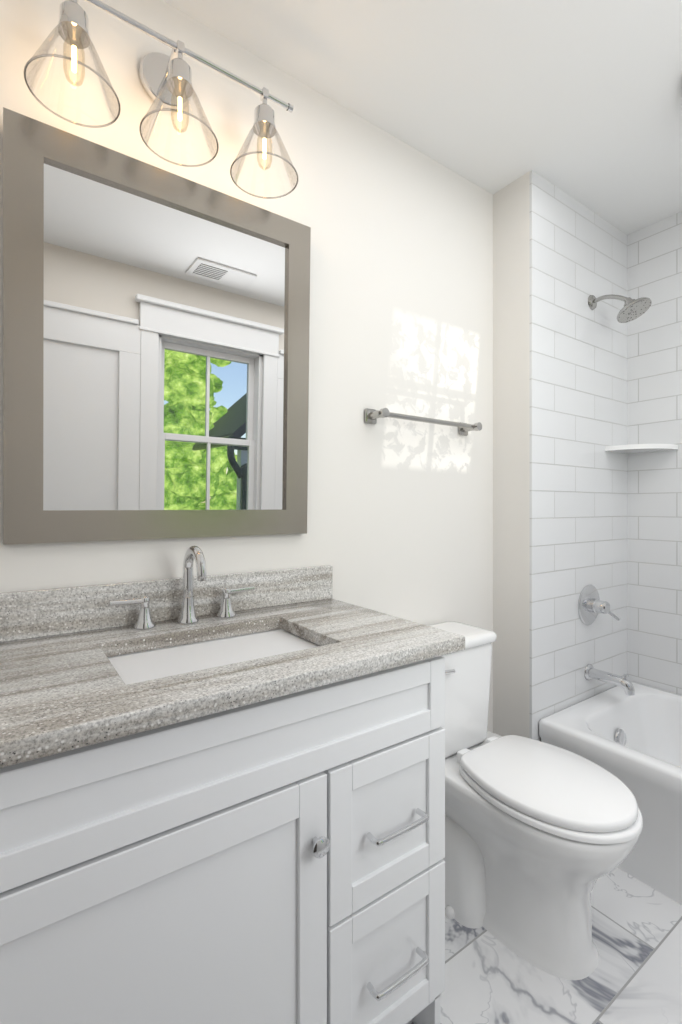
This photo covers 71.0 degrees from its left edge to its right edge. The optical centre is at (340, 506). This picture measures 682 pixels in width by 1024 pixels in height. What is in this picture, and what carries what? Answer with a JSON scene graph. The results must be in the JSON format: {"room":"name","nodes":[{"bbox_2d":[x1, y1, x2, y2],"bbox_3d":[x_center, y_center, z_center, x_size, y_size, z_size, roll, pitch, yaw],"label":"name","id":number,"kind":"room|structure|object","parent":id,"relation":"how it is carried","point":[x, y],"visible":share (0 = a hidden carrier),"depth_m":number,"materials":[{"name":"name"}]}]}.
{"room":"bathroom","nodes":[
{"label":"bathroom","id":0,"kind":"room"},
{"bbox_2d":[0,0,492,732],"bbox_3d":[0.165,-0.035,1.690,2.770,2.450,0.120,0,0,-35],"label":"wall","id":1,"kind":"structure","parent":0,"point":[400,518],"depth_m":1.52,"materials":[{"name":"white paint"}]},
{"bbox_2d":[3,107,310,544],"bbox_3d":[-0.398,-0.366,1.194,0.728,0.888,0.041,0,0,-35],"label":"mirror","id":2,"kind":"object","parent":1,"relation":"attached to","point":[156,323],"visible":0.96,"depth_m":1.14,"materials":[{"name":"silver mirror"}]},
{"bbox_2d":[24,0,297,198],"bbox_3d":[-0.379,-0.976,1.107,0.595,0.281,0.210,0,0,-35],"label":"sconce","id":3,"kind":"object","parent":1,"relation":"attached to","point":[166,82],"visible":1,"depth_m":1.09,"materials":[{"name":"silver metal"}]},
{"bbox_2d":[365,408,481,435],"bbox_3d":[0.302,-0.295,1.661,0.498,0.048,0.084,0,0,-35],"label":"towel rail","id":4,"kind":"object","parent":1,"relation":"attached to","point":[372,416],"visible":1,"depth_m":1.60,"materials":[{"name":"silver metal"}]},
{"bbox_2d":[162,0,681,234],"bbox_3d":[0.690,-1.290,0.941,2.770,0.060,1.950,0,0,-35],"label":"ceiling","id":5,"kind":"structure","parent":0,"point":[580,101],"depth_m":1.41,"materials":[{"name":"white paint"}]},
{"bbox_2d":[493,171,529,737],"bbox_3d":[0.972,-0.035,2.081,0.760,2.450,0.165,0,0,-35],"label":"wall","id":6,"kind":"structure","parent":0,"point":[511,454],"depth_m":1.86,"materials":[{"name":"white paint"}]},
{"bbox_2d":[530,170,626,740],"bbox_3d":[1.022,-0.035,2.010,0.760,2.450,0.010,0,0,-35],"label":"tile","id":7,"kind":"structure","parent":6,"relation":"attached to","point":[578,424],"depth_m":1.95,"materials":[{"name":"white tile"}]},
{"bbox_2d":[578,585,619,624],"bbox_3d":[1.075,0.414,1.976,0.168,0.168,0.105,0,0,-35],"label":"shower valve","id":8,"kind":"object","parent":7,"relation":"attached to","point":[591,605],"visible":1,"depth_m":1.99,"materials":[{"name":"silver metal"}]},
{"bbox_2d":[584,664,634,695],"bbox_3d":[1.097,0.704,1.945,0.068,0.080,0.181,0,0,-35],"label":"tub spout","id":9,"kind":"object","parent":7,"relation":"attached to","point":[624,682],"visible":1,"depth_m":1.93,"materials":[{"name":"silver metal"}]},
{"bbox_2d":[588,295,651,322],"bbox_3d":[1.131,-0.823,1.941,0.126,0.152,0.226,0,0,-35],"label":"shower head","id":10,"kind":"object","parent":7,"relation":"attached to","point":[631,310],"visible":0.98,"depth_m":1.90},
{"bbox_2d":[411,867,681,1023],"bbox_3d":[0.690,1.220,0.941,2.770,0.060,1.950,0,0,-35],"label":"floor","id":11,"kind":"structure","parent":0,"point":[634,976],"depth_m":1.21,"materials":[{"name":"stone"}]},
{"bbox_2d":[0,565,464,1023],"bbox_3d":[-0.278,0.685,0.972,0.973,1.010,0.544,0,0,-35],"label":"bathroom vanity","id":12,"kind":"object","parent":11,"relation":"on","point":[209,817],"visible":1,"depth_m":0.81,"materials":[{"name":"white wood"}]},
{"bbox_2d":[109,546,254,628],"bbox_3d":[-0.349,0.185,1.131,0.349,0.188,0.138,0,0,-35],"label":"faucet","id":13,"kind":"object","parent":12,"relation":"on","point":[187,613],"visible":0.98,"depth_m":1.15,"materials":[{"name":"silver metal"}]},
{"bbox_2d":[428,621,642,979],"bbox_3d":[0.486,0.804,1.407,0.418,0.772,0.694,0,0,-35],"label":"toilet","id":14,"kind":"object","parent":11,"relation":"on","point":[541,838],"visible":0.85,"depth_m":1.29,"materials":[{"name":"white ceramic"}]},
{"bbox_2d":[539,681,681,904],"bbox_3d":[1.465,0.995,1.395,0.716,0.390,1.501,0,0,-35],"label":"bathtub","id":15,"kind":"object","parent":11,"relation":"on","point":[633,743],"visible":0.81,"depth_m":1.64,"materials":[{"name":"white ceramic"}]},
{"bbox_3d":[1.770,-0.035,1.709,0.120,2.450,1.690,0,0,-35],"label":"wall","id":16,"kind":"structure","parent":0,"visible":0},
{"bbox_2d":[605,444,677,453],"bbox_3d":[1.303,-0.255,2.074,0.205,0.020,0.205,0,0,-35],"label":"corner shelf","id":17,"kind":"object","parent":16,"relation":"attached to","point":[633,448],"visible":1,"depth_m":2.05,"materials":[{"name":"white ceramic"}]},
{"bbox_2d":[627,211,681,694],"bbox_3d":[1.767,-0.035,1.600,0.010,2.450,1.515,0,0,-35],"label":"tile","id":18,"kind":"structure","parent":16,"relation":"attached to","point":[654,484],"depth_m":2.12,"materials":[{"name":"white tile"}]}
]}

